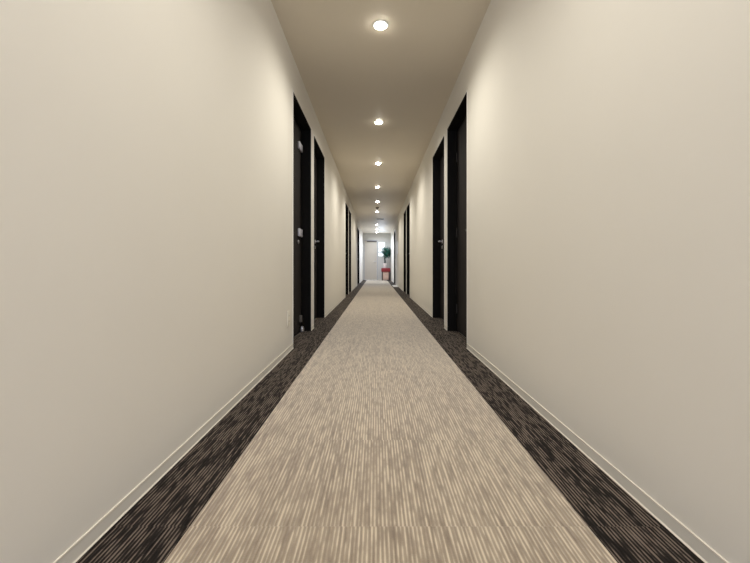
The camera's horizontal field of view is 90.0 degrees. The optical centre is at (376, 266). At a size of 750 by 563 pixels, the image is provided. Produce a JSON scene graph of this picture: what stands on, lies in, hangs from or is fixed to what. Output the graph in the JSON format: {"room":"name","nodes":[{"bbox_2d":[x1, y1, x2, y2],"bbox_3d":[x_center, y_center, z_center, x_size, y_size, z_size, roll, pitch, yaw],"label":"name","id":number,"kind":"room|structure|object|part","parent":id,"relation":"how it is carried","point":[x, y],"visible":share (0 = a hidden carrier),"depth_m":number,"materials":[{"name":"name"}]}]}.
{"room":"hotel corridor","nodes":[
{"label":"hotel corridor","id":0,"kind":"room"},
{"bbox_2d":[0,0,362,562],"bbox_3d":[-0.820,-0.550,8.200,0.220,2.500,24.000,0,0,0],"label":"wall","id":1,"kind":"structure","parent":0,"point":[146,146],"depth_m":1.09,"materials":[{"name":"paint"}]},
{"bbox_2d":[53,280,361,562],"bbox_3d":[-0.707,0.671,8.200,0.006,0.042,23.600,0,0,0],"label":"baseboard","id":2,"kind":"structure","parent":1,"relation":"attached to","point":[83,544],"depth_m":1.17,"materials":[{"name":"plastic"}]},
{"bbox_2d":[287,311,289,326],"bbox_3d":[-0.706,0.415,3.020,0.009,0.120,0.072,0,0,0],"label":"wall outlet","id":3,"kind":"object","parent":1,"relation":"attached to","point":[288,312],"visible":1,"depth_m":3.01,"materials":[{"name":"beige plastic"}]},
{"bbox_2d":[293,91,310,347],"bbox_3d":[-0.788,-0.404,3.640,0.163,2.208,0.904,0,0,0],"label":"door","id":4,"kind":"structure","parent":1,"relation":"in","point":[301,127],"depth_m":3.96,"materials":[{"name":"wood"}]},
{"bbox_2d":[314,135,324,326],"bbox_3d":[-0.788,-0.404,4.700,0.163,2.208,0.904,0,0,0],"label":"door","id":5,"kind":"structure","parent":1,"relation":"in","point":[319,159],"depth_m":5.12,"materials":[{"name":"wood"}]},
{"bbox_2d":[345,202,347,295],"bbox_3d":[-0.788,-0.404,9.090,0.163,2.208,0.904,0,0,0],"label":"door","id":6,"kind":"structure","parent":1,"relation":"in","point":[346,206],"depth_m":9.51,"materials":[{"name":"wood"}]},
{"bbox_3d":[-0.789,-0.400,9.090,0.162,2.200,0.880,0,0,0],"label":"frame","id":7,"kind":"part","parent":6,"relation":"part of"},
{"bbox_2d":[349,210,350,292],"bbox_3d":[-0.788,-0.404,10.150,0.163,2.208,0.904,0,0,0],"label":"door","id":8,"kind":"structure","parent":1,"relation":"in","point":[349,210],"depth_m":10.57,"materials":[{"name":"wood"}]},
{"bbox_2d":[357,227,358,284],"bbox_3d":[-0.788,-0.404,14.900,0.163,2.208,1.724,0,0,0],"label":"door","id":9,"kind":"structure","parent":1,"relation":"in","point":[357,227],"depth_m":15.73,"materials":[{"name":"wood"}]},
{"bbox_2d":[363,233,390,279],"bbox_3d":[0.033,-0.550,20.075,1.485,2.500,0.150,0,0,0],"label":"wall","id":10,"kind":"structure","parent":0,"point":[381,237],"depth_m":20.00,"materials":[{"name":"paint"}]},
{"bbox_2d":[364,240,377,279],"bbox_3d":[-0.292,-0.370,20.032,0.735,2.140,0.135,0,0,0],"label":"door","id":11,"kind":"structure","parent":10,"relation":"in","point":[370,246],"depth_m":20.02,"materials":[{"name":"white wood"}]},
{"bbox_2d":[378,242,384,255],"bbox_3d":[0.292,-0.950,20.070,0.355,0.760,0.060,0,0,0],"label":"window","id":12,"kind":"structure","parent":10,"relation":"in","point":[381,245],"depth_m":20.07,"materials":[{"name":"white glass"}]},
{"bbox_2d":[271,0,490,232],"bbox_3d":[0.033,-1.900,8.200,1.925,0.200,24.000,0,0,0],"label":"ceiling","id":13,"kind":"structure","parent":0,"point":[354,74],"depth_m":3.52,"materials":[{"name":"paint"}]},
{"bbox_2d":[374,120,383,123],"bbox_3d":[0.033,-1.826,4.660,0.120,0.098,0.120,0,0,0],"label":"recessed light","id":14,"kind":"object","parent":13,"relation":"in","point":[376,121],"visible":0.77,"depth_m":4.63,"materials":[{"name":"white"}]},
{"bbox_2d":[373,20,388,30],"bbox_3d":[0.033,-1.826,2.790,0.120,0.098,0.120,0,0,0],"label":"recessed light","id":15,"kind":"object","parent":13,"relation":"in","point":[380,25],"visible":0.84,"depth_m":2.77,"materials":[{"name":"white"}]},
{"bbox_2d":[391,0,749,562],"bbox_3d":[0.885,-0.550,8.200,0.220,2.500,24.000,0,0,0],"label":"wall","id":16,"kind":"structure","parent":0,"point":[608,141],"depth_m":1.19,"materials":[{"name":"paint"}]},
{"bbox_2d":[394,229,395,282],"bbox_3d":[0.854,-0.404,15.675,0.163,2.208,1.274,0,0,0],"label":"door","id":17,"kind":"structure","parent":16,"relation":"in","point":[395,229],"depth_m":15.04,"materials":[{"name":"wood"}]},
{"bbox_3d":[0.854,-0.400,15.675,0.162,2.200,1.250,0,0,0],"label":"frame","id":18,"kind":"part","parent":17,"relation":"part of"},
{"bbox_2d":[404,210,405,292],"bbox_3d":[0.854,-0.404,10.150,0.163,2.208,0.904,0,0,0],"label":"door","id":19,"kind":"structure","parent":16,"relation":"in","point":[405,210],"depth_m":10.57,"materials":[{"name":"wood"}]},
{"bbox_2d":[407,202,409,296],"bbox_3d":[0.854,-0.404,9.090,0.163,2.208,0.904,0,0,0],"label":"door","id":20,"kind":"structure","parent":16,"relation":"in","point":[408,206],"depth_m":9.51,"materials":[{"name":"wood"}]},
{"bbox_2d":[432,134,444,326],"bbox_3d":[0.854,-0.404,4.700,0.163,2.208,0.904,0,0,0],"label":"door","id":21,"kind":"structure","parent":16,"relation":"in","point":[438,159],"depth_m":5.11,"materials":[{"name":"wood"}]},
{"bbox_2d":[447,91,466,347],"bbox_3d":[0.854,-0.404,3.640,0.163,2.208,0.904,0,0,0],"label":"door","id":22,"kind":"structure","parent":16,"relation":"in","point":[457,128],"depth_m":4.04,"materials":[{"name":"wood"}]},
{"bbox_2d":[391,280,728,562],"bbox_3d":[0.772,0.671,8.200,0.006,0.042,23.600,0,0,0],"label":"baseboard","id":23,"kind":"structure","parent":16,"relation":"attached to","point":[686,536],"depth_m":1.18,"materials":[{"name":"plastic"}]},
{"bbox_3d":[0.033,0.760,8.200,1.925,0.120,24.000,0,0,0],"label":"floor","id":24,"kind":"structure","parent":0,"visible":0},
{"bbox_2d":[76,280,366,562],"bbox_3d":[-0.604,0.696,8.200,0.213,0.008,23.599,0,0,0],"label":"carpet border","id":25,"kind":"object","parent":24,"relation":"on","point":[152,528],"visible":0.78,"depth_m":1.24,"materials":[{"name":"black carpet"}]},
{"bbox_2d":[164,280,616,562],"bbox_3d":[0.034,0.696,8.200,1.062,0.008,23.599,0,0,0],"label":"carpet runner","id":26,"kind":"object","parent":24,"relation":"on","point":[381,449],"visible":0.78,"depth_m":1.24,"materials":[{"name":"beige carpet"}]},
{"bbox_2d":[381,268,389,279],"bbox_3d":[0.500,0.372,19.550,0.470,0.640,0.400,0,0,0],"label":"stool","id":27,"kind":"object","parent":26,"relation":"on","point":[385,271],"visible":0.84,"depth_m":19.37,"materials":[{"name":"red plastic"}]},
{"bbox_2d":[381,268,389,271],"bbox_3d":[0.500,0.152,19.550,0.470,0.200,0.400,0,0,0],"label":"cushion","id":28,"kind":"object","parent":27,"relation":"on","point":[382,269],"depth_m":19.35,"materials":[{"name":"red fabric"}]},
{"bbox_2d":[381,247,390,267],"bbox_3d":[0.493,-0.523,19.548,0.540,1.149,0.628,0,0,0],"label":"potted plant","id":29,"kind":"object","parent":27,"relation":"on","point":[387,253],"visible":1,"depth_m":19.48,"materials":[{"name":"green plant"}]},
{"bbox_2d":[387,280,703,562],"bbox_3d":[0.670,0.696,8.200,0.210,0.008,23.599,0,0,0],"label":"carpet border","id":30,"kind":"object","parent":24,"relation":"on","point":[627,530],"visible":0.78,"depth_m":1.24,"materials":[{"name":"black carpet"}]}
]}

